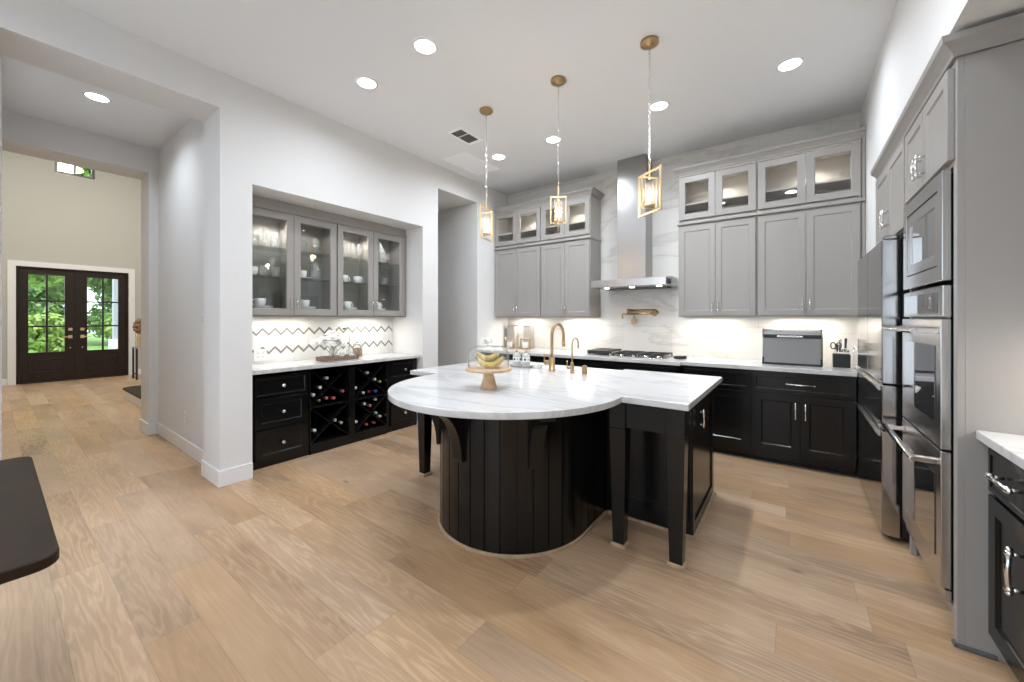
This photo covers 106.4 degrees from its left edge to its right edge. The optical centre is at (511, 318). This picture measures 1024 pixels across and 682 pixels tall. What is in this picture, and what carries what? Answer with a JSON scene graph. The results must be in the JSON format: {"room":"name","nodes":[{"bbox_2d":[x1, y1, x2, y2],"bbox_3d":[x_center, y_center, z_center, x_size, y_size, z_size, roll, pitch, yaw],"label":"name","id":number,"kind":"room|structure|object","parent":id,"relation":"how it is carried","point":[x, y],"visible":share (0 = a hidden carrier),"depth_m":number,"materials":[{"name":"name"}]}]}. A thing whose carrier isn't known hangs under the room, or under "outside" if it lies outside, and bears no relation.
{"room":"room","nodes":[
{"label":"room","id":0,"kind":"room"},
{"bbox_2d":[2,150,140,378],"bbox_3d":[-7.153,-1.680,6.860,6.650,6.100,7.400,0,0,36],"label":"wall","id":1,"kind":"structure","parent":0,"point":[49,216],"depth_m":8.47,"materials":[{"name":"beige paint"}]},
{"bbox_2d":[7,260,134,385],"bbox_3d":[-9.752,0.085,8.581,0.022,2.570,1.883,0,0,36],"label":"trim","id":2,"kind":"structure","parent":1,"relation":"attached to","point":[11,264],"depth_m":7.90,"materials":[{"name":"white paint"}]},
{"bbox_2d":[16,266,127,384],"bbox_3d":[-9.806,0.140,8.620,0.150,2.460,1.663,0,0,36],"label":"door","id":3,"kind":"structure","parent":1,"relation":"in","point":[75,362],"depth_m":8.56,"materials":[{"name":"brown wood"}]},
{"bbox_2d":[54,161,94,179],"bbox_3d":[-9.837,-3.420,8.619,0.080,0.460,0.600,0,0,36],"label":"window","id":4,"kind":"structure","parent":1,"relation":"in","point":[55,163],"depth_m":8.59,"materials":[{"name":"brown wood"}]},
{"bbox_2d":[2,108,158,423],"bbox_3d":[-4.311,-1.680,4.775,0.400,6.100,7.400,0,0,36],"label":"wall","id":5,"kind":"structure","parent":0,"point":[23,134],"depth_m":4.44,"materials":[{"name":"white paint"}]},
{"bbox_2d":[0,55,203,459],"bbox_3d":[-3.774,-0.320,3.524,1.945,3.380,1.457,0,0,36],"label":"wall","id":6,"kind":"structure","parent":0,"point":[181,158],"depth_m":3.96,"materials":[{"name":"white paint"}]},
{"bbox_2d":[157,422,203,462],"bbox_3d":[-3.769,1.303,3.531,1.945,0.134,1.144,0,0,36],"label":"baseboard","id":7,"kind":"structure","parent":6,"relation":"attached to","point":[183,444],"depth_m":3.97,"materials":[{"name":"white paint"}]},
{"bbox_2d":[139,418,156,434],"bbox_3d":[-3.308,1.303,6.141,0.430,0.134,3.810,0,0,36],"label":"baseboard","id":8,"kind":"structure","parent":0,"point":[148,429],"depth_m":4.53,"materials":[{"name":"white paint"}]},
{"bbox_2d":[0,0,507,470],"bbox_3d":[-3.215,-0.320,4.033,2.445,3.380,7.500,0,0,36],"label":"wall","id":9,"kind":"structure","parent":0,"point":[259,142],"depth_m":3.32,"materials":[{"name":"white paint"}]},
{"bbox_2d":[254,349,266,360],"bbox_3d":[-2.550,0.370,3.880,0.007,0.115,0.115,0,0,36],"label":"outlet","id":10,"kind":"object","parent":9,"relation":"attached to","point":[259,354],"visible":1,"depth_m":3.88,"materials":[{"name":"white plastic"}]},
{"bbox_2d":[252,206,335,316],"bbox_3d":[-2.303,-0.535,3.935,0.339,1.030,0.900,0,0,36],"label":"upper cabinet","id":11,"kind":"object","parent":9,"relation":"attached to","point":[284,292],"visible":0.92,"depth_m":3.96,"materials":[{"name":"grey wood"}]},
{"bbox_2d":[252,274,285,278],"bbox_3d":[-2.456,-0.414,3.775,0.243,0.008,0.420,0,0,36],"label":"shelf","id":12,"kind":"object","parent":11,"relation":"attached to","point":[254,276],"depth_m":3.83,"materials":[{"name":"clear glass"}]},
{"bbox_2d":[301,278,329,282],"bbox_3d":[-2.196,-0.414,4.130,0.243,0.008,0.420,0,0,36],"label":"shelf","id":13,"kind":"object","parent":11,"relation":"attached to","point":[303,280],"depth_m":4.23,"materials":[{"name":"clear glass"}]},
{"bbox_2d":[201,421,433,487],"bbox_3d":[-2.627,1.303,3.106,0.430,0.134,6.700,0,0,36],"label":"baseboard","id":14,"kind":"structure","parent":9,"relation":"attached to","point":[222,478],"depth_m":3.19,"materials":[{"name":"white paint"}]},
{"bbox_2d":[252,316,392,363],"bbox_3d":[-2.168,0.217,4.417,0.016,0.475,1.877,0,0,36],"label":"backsplash","id":15,"kind":"structure","parent":9,"relation":"attached to","point":[284,338],"depth_m":4.31,"materials":[{"name":"white tile"}]},
{"bbox_2d":[252,195,406,316],"bbox_3d":[-2.044,-0.588,4.326,0.294,1.136,1.877,0,0,36],"label":"frieze","id":16,"kind":"object","parent":9,"relation":"attached to","point":[261,202],"visible":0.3,"depth_m":4.18,"materials":[{"name":"grey paint"}]},
{"bbox_2d":[336,224,403,316],"bbox_3d":[-1.766,-0.535,4.667,0.339,1.030,0.902,0,0,36],"label":"upper cabinet","id":17,"kind":"object","parent":9,"relation":"attached to","point":[365,296],"visible":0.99,"depth_m":4.68,"materials":[{"name":"grey wood"}]},
{"bbox_2d":[343,281,366,284],"bbox_3d":[-1.920,-0.414,4.506,0.243,0.008,0.421,0,0,36],"label":"shelf","id":18,"kind":"object","parent":17,"relation":"attached to","point":[344,283],"depth_m":4.57,"materials":[{"name":"clear glass"}]},
{"bbox_2d":[2,0,896,194],"bbox_3d":[-1.257,-2.070,2.597,7.900,0.120,7.500,0,0,36],"label":"ceiling","id":19,"kind":"structure","parent":0,"point":[714,62],"depth_m":3.10,"materials":[{"name":"white paint"}]},
{"bbox_2d":[82,91,111,102],"bbox_3d":[-3.764,-2.006,3.475,0.184,0.007,0.184,0,0,36],"label":"recessed light","id":20,"kind":"object","parent":19,"relation":"in","point":[94,96],"visible":1,"depth_m":3.47,"materials":[{"name":"white plastic"}]},
{"bbox_2d":[85,93,108,101],"bbox_3d":[-3.764,-2.005,3.475,0.148,0.003,0.148,0,0,36],"label":"diffuser","id":21,"kind":"object","parent":20,"relation":"attached to","point":[98,97],"depth_m":3.47,"materials":[{"name":"white plastic"}]},
{"bbox_2d":[355,76,377,89],"bbox_3d":[-1.238,-2.006,3.265,0.184,0.007,0.184,0,0,36],"label":"recessed light","id":22,"kind":"object","parent":19,"relation":"in","point":[365,82],"visible":1,"depth_m":3.25,"materials":[{"name":"white paint"}]},
{"bbox_2d":[357,78,375,87],"bbox_3d":[-1.238,-2.005,3.265,0.148,0.003,0.148,0,0,36],"label":"diffuser","id":23,"kind":"object","parent":22,"relation":"attached to","point":[362,82],"depth_m":3.25,"materials":[{"name":"white plastic"}]},
{"bbox_2d":[412,37,437,54],"bbox_3d":[-0.642,-2.006,2.827,0.184,0.007,0.184,0,0,36],"label":"recessed light","id":24,"kind":"object","parent":19,"relation":"in","point":[422,45],"visible":1,"depth_m":2.82,"materials":[{"name":"white plastic"}]},
{"bbox_2d":[415,40,434,53],"bbox_3d":[-0.642,-2.005,2.827,0.148,0.003,0.148,0,0,36],"label":"diffuser","id":25,"kind":"object","parent":24,"relation":"attached to","point":[421,46],"depth_m":2.82,"materials":[{"name":"white plastic"}]},
{"bbox_2d":[447,127,483,144],"bbox_3d":[-0.512,-2.004,4.221,0.210,0.012,0.370,0,0,36],"label":"ceiling vent","id":26,"kind":"object","parent":19,"relation":"in","point":[460,133],"visible":1,"depth_m":4.21,"materials":[{"name":"white metal"}]},
{"bbox_2d":[443,151,498,174],"bbox_3d":[-0.522,-2.005,4.985,0.380,0.010,0.680,0,0,36],"label":"ceiling vent","id":27,"kind":"object","parent":19,"relation":"in","point":[464,160],"visible":0.99,"depth_m":4.94,"materials":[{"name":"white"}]},
{"bbox_2d":[480,106,492,241],"bbox_3d":[-0.248,-1.384,3.692,0.128,1.249,0.226,0,0,-5],"label":"pendant light","id":28,"kind":"object","parent":19,"relation":"hanging from","point":[486,111],"visible":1,"depth_m":3.68,"materials":[{"name":"gold metal"}]},
{"bbox_2d":[550,75,566,231],"bbox_3d":[0.390,-1.384,3.224,0.128,1.249,0.226,0,0,-21],"label":"pendant light","id":29,"kind":"object","parent":19,"relation":"hanging from","point":[557,81],"visible":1,"depth_m":3.21,"materials":[{"name":"gold"}]},
{"bbox_2d":[638,35,661,217],"bbox_3d":[0.998,-1.384,2.778,0.128,1.249,0.226,0,0,9],"label":"pendant light","id":30,"kind":"object","parent":19,"relation":"hanging from","point":[650,42],"visible":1,"depth_m":2.77,"materials":[{"name":"gold metal"}]},
{"bbox_2d":[649,100,669,110],"bbox_3d":[1.390,-2.006,3.619,0.184,0.007,0.184,0,0,36],"label":"recessed light","id":31,"kind":"object","parent":19,"relation":"in","point":[660,105],"visible":0.98,"depth_m":3.60,"materials":[{"name":"white plastic"}]},
{"bbox_2d":[651,102,666,109],"bbox_3d":[1.390,-2.005,3.619,0.148,0.003,0.148,0,0,36],"label":"diffuser","id":32,"kind":"object","parent":31,"relation":"attached to","point":[656,105],"depth_m":3.61,"materials":[{"name":"white plastic"}]},
{"bbox_2d":[776,56,803,71],"bbox_3d":[2.196,-2.006,3.027,0.184,0.007,0.184,0,0,36],"label":"recessed light","id":33,"kind":"object","parent":19,"relation":"in","point":[792,63],"visible":1,"depth_m":3.02,"materials":[{"name":"white plastic"}]},
{"bbox_2d":[779,59,800,70],"bbox_3d":[2.196,-2.005,3.027,0.148,0.003,0.148,0,0,36],"label":"diffuser","id":34,"kind":"object","parent":33,"relation":"attached to","point":[788,64],"depth_m":3.02,"materials":[{"name":"white plastic"}]},
{"bbox_2d":[476,352,504,367],"bbox_3d":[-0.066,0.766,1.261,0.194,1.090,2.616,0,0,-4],"label":"banana bunch","id":35,"kind":"object","parent":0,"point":[490,361],"visible":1,"depth_m":2.46,"materials":[{"name":"yellow food"}]},
{"bbox_2d":[0,374,1018,681],"bbox_3d":[-3.858,1.420,4.505,14.350,0.100,7.500,0,0,36],"label":"floor","id":36,"kind":"structure","parent":0,"point":[339,565],"depth_m":1.97,"materials":[{"name":"brown wood"}]},
{"bbox_2d":[0,456,59,584],"bbox_3d":[-2.213,0.995,0.669,1.240,0.750,1.762,0,0,36],"label":"dining table","id":37,"kind":"object","parent":36,"relation":"on","point":[29,545],"visible":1,"depth_m":1.15,"materials":[{"name":"brown wood"}]},
{"bbox_2d":[123,385,140,407],"bbox_3d":[-5.427,1.282,6.084,2.890,0.175,0.700,0,0,36],"label":"stair step","id":38,"kind":"structure","parent":36,"relation":"on","point":[132,394],"depth_m":6.27,"materials":[{"name":"white paint"}]},
{"bbox_2d":[132,346,140,379],"bbox_3d":[-8.191,1.005,9.122,0.400,0.730,1.180,0,0,36],"label":"console table","id":39,"kind":"object","parent":36,"relation":"on","point":[133,372],"visible":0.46,"depth_m":8.72,"materials":[{"name":"black wood"}]},
{"bbox_2d":[133,318,140,346],"bbox_3d":[-8.461,0.317,8.693,0.212,0.644,0.202,0,0,36],"label":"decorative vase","id":40,"kind":"object","parent":39,"relation":"on","point":[137,324],"visible":0.72,"depth_m":8.65,"materials":[{"name":"beige wood"}]},
{"bbox_2d":[252,369,309,472],"bbox_3d":[-2.341,0.932,3.707,0.544,0.876,0.526,0,0,36],"label":"base cabinet","id":41,"kind":"object","parent":36,"relation":"on","point":[280,400],"visible":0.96,"depth_m":3.56,"materials":[{"name":"black paint"}]},
{"bbox_2d":[252,352,420,374],"bbox_3d":[-1.935,0.474,4.245,0.562,0.037,1.875,0,0,36],"label":"countertop","id":42,"kind":"structure","parent":41,"relation":"on","point":[275,367],"depth_m":3.97,"materials":[{"name":"white stone"}]},
{"bbox_2d":[316,354,358,361],"bbox_3d":[-1.923,0.433,4.226,0.180,0.045,0.400,0,0,36],"label":"woven tray","id":43,"kind":"object","parent":42,"relation":"on","point":[346,356],"visible":0.89,"depth_m":4.16,"materials":[{"name":"brown wicker"}]},
{"bbox_2d":[309,330,347,356],"bbox_3d":[-1.972,0.286,4.145,0.208,0.318,0.402,0,0,26],"label":"flower vase","id":44,"kind":"object","parent":43,"relation":"on","point":[331,336],"visible":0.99,"depth_m":4.11,"materials":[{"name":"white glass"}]},
{"bbox_2d":[309,361,387,456],"bbox_3d":[-1.928,0.932,4.288,0.522,0.876,0.895,0,0,36],"label":"wine rack cabinet","id":45,"kind":"object","parent":36,"relation":"on","point":[328,436],"visible":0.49,"depth_m":4.16,"materials":[{"name":"black paint"}]},
{"bbox_2d":[387,358,417,434],"bbox_3d":[-1.520,0.932,4.825,0.544,0.876,0.450,0,0,36],"label":"base cabinet","id":46,"kind":"object","parent":36,"relation":"on","point":[399,419],"visible":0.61,"depth_m":4.65,"materials":[{"name":"black paint"}]},
{"bbox_2d":[479,352,535,361],"bbox_3d":[0.106,0.932,5.643,0.999,0.876,0.768,0,0,36],"label":"base cabinet","id":47,"kind":"object","parent":36,"relation":"on","point":[507,356],"visible":0.03,"depth_m":5.35,"materials":[{"name":"black paint"}]},
{"bbox_2d":[477,347,858,376],"bbox_3d":[1.434,0.474,4.683,4.278,0.037,0.748,0,0,36],"label":"countertop","id":48,"kind":"structure","parent":47,"relation":"on","point":[827,369],"depth_m":4.06,"materials":[{"name":"white stone"}]},
{"bbox_2d":[507,325,517,346],"bbox_3d":[0.014,0.281,6.104,0.146,0.350,0.106,0,0,36],"label":"tea canister","id":49,"kind":"object","parent":48,"relation":"on","point":[512,329],"visible":0.82,"depth_m":6.06,"materials":[{"name":"grey"}]},
{"bbox_2d":[523,325,533,347],"bbox_3d":[0.256,0.281,5.927,0.146,0.350,0.106,0,0,36],"label":"tea canister","id":50,"kind":"object","parent":48,"relation":"on","point":[528,330],"visible":0.89,"depth_m":5.89,"materials":[{"name":"grey"}]},
{"bbox_2d":[584,348,674,359],"bbox_3d":[1.442,0.426,4.703,0.970,0.060,0.490,0,0,36],"label":"gas cooktop","id":51,"kind":"object","parent":48,"relation":"in","point":[611,352],"visible":1,"depth_m":4.62,"materials":[{"name":"metal"}]},
{"bbox_2d":[762,328,822,366],"bbox_3d":[2.787,0.280,3.821,0.478,0.352,0.262,0,0,36],"label":"bread box","id":52,"kind":"object","parent":48,"relation":"on","point":[797,347],"visible":1,"depth_m":3.73,"materials":[{"name":"grey metal"}]},
{"bbox_2d":[832,353,850,367],"bbox_3d":[3.086,0.394,3.590,0.124,0.124,0.100,0,0,36],"label":"knife block","id":53,"kind":"object","parent":48,"relation":"on","point":[840,360],"visible":1,"depth_m":3.55,"materials":[{"name":"black plastic"}]},
{"bbox_2d":[536,356,576,365],"bbox_3d":[0.753,0.932,5.168,0.598,0.876,0.768,0,0,36],"label":"base cabinet","id":54,"kind":"object","parent":36,"relation":"on","point":[558,361],"visible":0.06,"depth_m":4.86,"materials":[{"name":"black paint"}]},
{"bbox_2d":[417,375,715,571],"bbox_3d":[0.148,0.932,2.855,2.222,0.876,1.911,0,0,36],"label":"kitchen island","id":55,"kind":"object","parent":36,"relation":"on","point":[528,488],"visible":0.87,"depth_m":2.28,"materials":[{"name":"black paint"}]},
{"bbox_2d":[388,360,721,419],"bbox_3d":[0.117,0.474,2.836,2.274,0.037,2.058,0,0,36],"label":"island countertop","id":56,"kind":"structure","parent":55,"relation":"on","point":[453,391],"depth_m":2.36,"materials":[{"name":"white stone"}]},
{"bbox_2d":[466,365,511,389],"bbox_3d":[-0.152,0.388,2.506,0.300,0.135,0.300,0,0,36],"label":"cake stand","id":57,"kind":"object","parent":56,"relation":"on","point":[488,381],"visible":0.94,"depth_m":2.46,"materials":[{"name":"brown wood"}]},
{"bbox_2d":[510,364,532,367],"bbox_3d":[0.087,0.448,3.601,0.260,0.016,0.129,0,0,36],"label":"soap tray","id":58,"kind":"object","parent":56,"relation":"on","point":[511,365],"visible":0.75,"depth_m":3.53,"materials":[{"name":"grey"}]},
{"bbox_2d":[513,347,522,365],"bbox_3d":[0.048,0.360,3.620,0.087,0.177,0.083,0,0,-37],"label":"soap bottle","id":59,"kind":"object","parent":58,"relation":"on","point":[516,357],"visible":0.98,"depth_m":3.59,"materials":[{"name":"white ceramic"}]},
{"bbox_2d":[521,348,530,365],"bbox_3d":[0.132,0.360,3.582,0.090,0.177,0.084,0,0,13],"label":"soap bottle","id":60,"kind":"object","parent":58,"relation":"on","point":[525,358],"visible":0.97,"depth_m":3.55,"materials":[{"name":"white ceramic"}]},
{"bbox_2d":[544,323,564,370],"bbox_3d":[0.385,0.247,3.435,0.113,0.418,0.258,0,0,36],"label":"island faucet","id":61,"kind":"object","parent":56,"relation":"on","point":[551,362],"visible":1,"depth_m":3.33,"materials":[{"name":"gold metal"}]},
{"bbox_2d":[567,337,578,372],"bbox_3d":[0.533,0.307,3.239,0.135,0.296,0.071,0,0,-32],"label":"filter faucet","id":62,"kind":"object","parent":56,"relation":"on","point":[571,367],"visible":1,"depth_m":3.20,"materials":[{"name":"gold metal"}]},
{"bbox_2d":[533,364,620,373],"bbox_3d":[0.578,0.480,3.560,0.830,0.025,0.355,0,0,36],"label":"sink","id":63,"kind":"object","parent":56,"relation":"in","point":[563,367],"visible":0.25,"depth_m":3.62,"materials":[{"name":"white ceramic"}]},
{"bbox_2d":[577,359,681,373],"bbox_3d":[1.475,0.932,4.639,1.188,0.876,0.768,0,0,36],"label":"base cabinet","id":64,"kind":"object","parent":36,"relation":"on","point":[615,365],"visible":0.09,"depth_m":4.34,"materials":[{"name":"black paint"}]},
{"bbox_2d":[682,365,751,457],"bbox_3d":[2.235,0.932,4.125,0.623,0.876,0.698,0,0,36],"label":"base cabinet","id":65,"kind":"object","parent":36,"relation":"on","point":[732,396],"visible":0.38,"depth_m":3.80,"materials":[{"name":"black paint"}]},
{"bbox_2d":[751,370,855,476],"bbox_3d":[2.794,0.932,3.715,0.758,0.876,0.698,0,0,36],"label":"base cabinet","id":66,"kind":"object","parent":36,"relation":"on","point":[803,420],"visible":0.98,"depth_m":3.45,"materials":[{"name":"black paint"}]},
{"bbox_2d":[853,234,909,539],"bbox_3d":[2.911,0.429,2.588,0.808,1.882,1.093,0,0,36],"label":"refrigerator","id":67,"kind":"object","parent":36,"relation":"on","point":[881,293],"visible":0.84,"depth_m":2.37,"materials":[{"name":"silver metal"}]},
{"bbox_2d":[905,40,1023,662],"bbox_3d":[2.348,0.140,1.737,0.749,2.460,0.822,0,0,36],"label":"tall cabinet","id":68,"kind":"object","parent":36,"relation":"on","point":[971,125],"visible":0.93,"depth_m":1.56,"materials":[{"name":"grey paint"}]},
{"bbox_2d":[881,285,953,602],"bbox_3d":[2.277,0.540,1.814,0.678,1.370,0.720,0,0,36],"label":"double wall oven","id":69,"kind":"object","parent":68,"relation":"in","point":[927,446],"visible":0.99,"depth_m":1.78,"materials":[{"name":"silver metal"}]},
{"bbox_2d":[903,169,953,289],"bbox_3d":[2.277,-0.405,1.815,0.480,0.480,0.720,0,0,36],"label":"microwave","id":70,"kind":"object","parent":68,"relation":"in","point":[928,219],"visible":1,"depth_m":1.82,"materials":[{"name":"silver metal"}]},
{"bbox_2d":[870,12,1023,180],"bbox_3d":[2.625,-1.131,2.109,0.742,0.078,1.834,0,0,36],"label":"crown molding","id":71,"kind":"structure","parent":68,"relation":"on","point":[1009,29],"depth_m":1.65,"materials":[{"name":"grey paint"}]},
{"bbox_2d":[985,448,1023,681],"bbox_3d":[1.797,0.932,0.906,0.653,0.876,1.187,0,0,36],"label":"base cabinet","id":72,"kind":"object","parent":36,"relation":"on","point":[1005,478],"visible":0.98,"depth_m":1.41,"materials":[{"name":"black paint"}]},
{"bbox_2d":[976,430,1023,469],"bbox_3d":[1.804,0.474,0.901,0.637,0.037,1.188,0,0,36],"label":"countertop","id":73,"kind":"structure","parent":72,"relation":"on","point":[1010,446],"depth_m":1.41,"materials":[{"name":"white stone"}]},
{"bbox_2d":[508,111,860,458],"bbox_3d":[2.038,-0.320,4.768,5.155,3.380,0.100,0,0,36],"label":"wall","id":74,"kind":"structure","parent":0,"point":[666,331],"depth_m":4.78,"materials":[{"name":"stone"}]},
{"bbox_2d":[495,245,540,316],"bbox_3d":[0.158,-0.537,5.843,0.846,1.035,0.385,0,0,36],"label":"upper cabinet","id":75,"kind":"object","parent":74,"relation":"attached to","point":[517,270],"visible":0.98,"depth_m":5.69,"materials":[{"name":"grey paint"}]},
{"bbox_2d":[494,236,601,250],"bbox_3d":[0.479,-1.071,5.626,1.623,0.025,0.355,0,0,36],"label":"trim","id":76,"kind":"structure","parent":75,"relation":"on","point":[585,237],"depth_m":5.37,"materials":[{"name":"grey paint"}]},
{"bbox_2d":[495,205,540,248],"bbox_3d":[0.169,-1.358,5.857,0.846,0.544,0.350,0,0,36],"label":"upper cabinet","id":77,"kind":"object","parent":74,"relation":"attached to","point":[518,227],"visible":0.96,"depth_m":5.86,"materials":[{"name":"grey wood"}]},
{"bbox_2d":[499,229,535,238],"bbox_3d":[0.180,-1.299,5.872,0.806,0.018,0.286,0,0,36],"label":"shelf","id":78,"kind":"object","parent":77,"relation":"attached to","point":[532,232],"depth_m":5.93,"materials":[{"name":"grey wood"}]},
{"bbox_2d":[541,238,600,316],"bbox_3d":[0.807,-0.537,5.367,0.757,1.035,0.385,0,0,36],"label":"upper cabinet","id":79,"kind":"object","parent":74,"relation":"attached to","point":[568,268],"visible":1,"depth_m":5.21,"materials":[{"name":"grey paint"}]},
{"bbox_2d":[541,194,600,241],"bbox_3d":[0.818,-1.358,5.381,0.757,0.544,0.350,0,0,36],"label":"upper cabinet","id":80,"kind":"object","parent":74,"relation":"attached to","point":[583,212],"visible":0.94,"depth_m":5.27,"materials":[{"name":"grey wood"}]},
{"bbox_2d":[493,187,604,213],"bbox_3d":[0.487,-1.669,5.601,1.665,0.078,0.385,0,0,36],"label":"crown molding","id":81,"kind":"structure","parent":80,"relation":"on","point":[593,191],"depth_m":5.38,"materials":[{"name":"grey paint"}]},
{"bbox_2d":[546,221,584,231],"bbox_3d":[0.829,-1.299,5.396,0.717,0.018,0.286,0,0,36],"label":"shelf","id":82,"kind":"object","parent":80,"relation":"attached to","point":[580,225],"depth_m":5.43,"materials":[{"name":"grey"}]},
{"bbox_2d":[591,154,677,290],"bbox_3d":[1.515,-1.190,4.745,0.900,1.636,0.550,0,0,36],"label":"range hood","id":83,"kind":"object","parent":74,"relation":"attached to","point":[634,234],"visible":1,"depth_m":4.75,"materials":[{"name":"silver metal"}]},
{"bbox_2d":[622,309,658,323],"bbox_3d":[1.638,-0.026,4.920,0.444,0.197,0.122,0,0,36],"label":"pot filler","id":84,"kind":"object","parent":74,"relation":"attached to","point":[655,312],"visible":1,"depth_m":4.92,"materials":[{"name":"gold metal"}]},
{"bbox_2d":[679,216,756,316],"bbox_3d":[2.295,-0.537,4.275,0.756,1.035,0.385,0,0,36],"label":"upper cabinet","id":85,"kind":"object","parent":74,"relation":"attached to","point":[718,259],"visible":0.99,"depth_m":4.12,"materials":[{"name":"grey paint"}]},
{"bbox_2d":[677,198,865,226],"bbox_3d":[2.630,-1.071,4.048,1.597,0.025,0.355,0,0,36],"label":"trim","id":86,"kind":"structure","parent":85,"relation":"on","point":[861,199],"depth_m":3.82,"materials":[{"name":"grey paint"}]},
{"bbox_2d":[679,160,756,222],"bbox_3d":[2.305,-1.358,4.290,0.756,0.544,0.350,0,0,36],"label":"upper cabinet","id":87,"kind":"object","parent":74,"relation":"attached to","point":[727,191],"visible":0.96,"depth_m":4.25,"materials":[{"name":"grey wood"}]},
{"bbox_2d":[685,194,747,211],"bbox_3d":[2.316,-1.299,4.305,0.716,0.018,0.286,0,0,36],"label":"shelf","id":88,"kind":"object","parent":87,"relation":"attached to","point":[739,200],"depth_m":4.30,"materials":[{"name":"grey"}]},
{"bbox_2d":[672,127,865,177],"bbox_3d":[2.605,-1.669,4.048,1.639,0.078,0.385,0,0,36],"label":"crown molding","id":89,"kind":"structure","parent":87,"relation":"on","point":[859,133],"depth_m":3.82,"materials":[{"name":"grey paint"}]},
{"bbox_2d":[757,202,860,316],"bbox_3d":[2.924,-0.537,3.814,0.796,1.035,0.385,0,0,36],"label":"upper cabinet","id":90,"kind":"object","parent":74,"relation":"attached to","point":[807,259],"visible":0.98,"depth_m":3.67,"materials":[{"name":"grey paint"}]},
{"bbox_2d":[757,139,860,212],"bbox_3d":[2.934,-1.358,3.828,0.796,0.544,0.350,0,0,36],"label":"upper cabinet","id":91,"kind":"object","parent":74,"relation":"attached to","point":[830,173],"visible":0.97,"depth_m":3.77,"materials":[{"name":"grey wood"}]},
{"bbox_2d":[766,177,850,199],"bbox_3d":[2.945,-1.299,3.843,0.756,0.018,0.286,0,0,36],"label":"shelf","id":92,"kind":"object","parent":91,"relation":"attached to","point":[841,184],"depth_m":3.83,"materials":[{"name":"grey"}]},
{"bbox_2d":[861,0,1023,254],"bbox_3d":[2.492,-0.320,1.892,0.720,3.380,4.000,0,0,36],"label":"wall","id":93,"kind":"structure","parent":0,"point":[916,28],"depth_m":2.28,"materials":[{"name":"white paint"}]},
{"bbox_2d":[861,138,864,256],"bbox_3d":[3.272,-0.825,3.591,0.024,1.610,0.331,0,0,36],"label":"strip","id":94,"kind":"object","parent":93,"relation":"attached to","point":[862,139],"visible":0.32,"depth_m":3.46,"materials":[{"name":"grey paint"}]},
{"bbox_2d":[876,138,907,244],"bbox_3d":[2.879,-0.812,2.462,0.750,0.555,0.965,0,0,36],"label":"upper cabinet","id":95,"kind":"object","parent":93,"relation":"attached to","point":[890,186],"visible":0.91,"depth_m":2.57,"materials":[{"name":"grey paint"}]},
{"bbox_3d":[-1.645,-0.758,4.841,0.190,0.120,0.190,0,0,36],"label":"crystal bowl","id":96,"kind":"object","parent":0,"visible":0},
{"bbox_2d":[378,242,385,262],"bbox_3d":[-1.645,-0.833,4.841,0.040,0.246,0.100,0,0,36],"label":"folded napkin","id":97,"kind":"object","parent":96,"relation":"in","point":[381,256],"visible":0.91,"depth_m":4.82,"materials":[{"name":"white fabric"}]},
{"label":"outside","id":98,"kind":"structure","parent":0,"visible":0},
{"bbox_2d":[28,333,109,352],"bbox_3d":[-28.011,1.645,23.651,46.850,0.150,55.000,0,0,36],"label":"ground","id":99,"kind":"structure","parent":98,"point":[93,343],"depth_m":24.05,"materials":[{"name":"green plant"}]},
{"bbox_2d":[28,298,60,320],"bbox_3d":[-25.910,-0.150,19.663,3.710,3.590,3.582,0,0,36],"label":"leafy bush","id":100,"kind":"object","parent":99,"relation":"on","point":[32,307],"visible":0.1,"depth_m":20.18,"materials":[{"name":"green plant"}]},
{"bbox_2d":[28,312,63,351],"bbox_3d":[-13.648,0.691,11.108,1.526,1.769,1.487,0,0,36],"label":"leafy bush","id":101,"kind":"object","parent":99,"relation":"on","point":[36,335],"visible":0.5,"depth_m":10.92,"materials":[{"name":"green plant"}]},
{"bbox_2d":[28,277,63,320],"bbox_3d":[-33.829,-2.891,28.097,5.557,9.198,5.666,0,0,-18],"label":"shade tree","id":102,"kind":"object","parent":99,"relation":"on","point":[56,292],"visible":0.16,"depth_m":26.79,"materials":[{"name":"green plant"}]},
{"bbox_2d":[28,162,92,288],"bbox_3d":[-21.084,-3.980,18.261,4.459,11.107,4.952,0,0,-25],"label":"shade tree","id":103,"kind":"object","parent":99,"relation":"on","point":[62,167],"visible":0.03,"depth_m":17.56,"materials":[{"name":"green plant"}]},
{"bbox_2d":[86,170,111,338],"bbox_3d":[-16.068,-2.413,16.241,3.102,7.976,3.265,0,0,36],"label":"shade tree","id":104,"kind":"object","parent":99,"relation":"on","point":[94,282],"visible":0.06,"depth_m":15.35,"materials":[{"name":"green plant"}]},
{"bbox_2d":[87,292,111,338],"bbox_3d":[-23.873,-0.155,23.502,3.470,3.532,3.744,0,0,-23],"label":"leafy bush","id":105,"kind":"object","parent":99,"relation":"on","point":[109,296],"visible":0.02,"depth_m":23.12,"materials":[{"name":"green plant"}]},
{"bbox_2d":[100,313,111,337],"bbox_3d":[-12.588,0.663,12.646,1.191,1.865,1.406,0,0,36],"label":"leafy bush","id":106,"kind":"object","parent":99,"relation":"on","point":[108,329],"visible":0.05,"depth_m":12.23,"materials":[{"name":"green plant"}]},
{"bbox_3d":[-10.703,1.485,9.713,2.450,0.170,7.000,0,0,36],"label":"floor","id":107,"kind":"structure","parent":99,"relation":"on","visible":0},
{"bbox_2d":[108,279,117,348],"bbox_3d":[-11.025,-0.316,10.719,0.340,3.429,0.340,0,0,36],"label":"porch column","id":108,"kind":"structure","parent":107,"relation":"on","point":[112,343],"depth_m":10.60,"materials":[{"name":"grey paint"}]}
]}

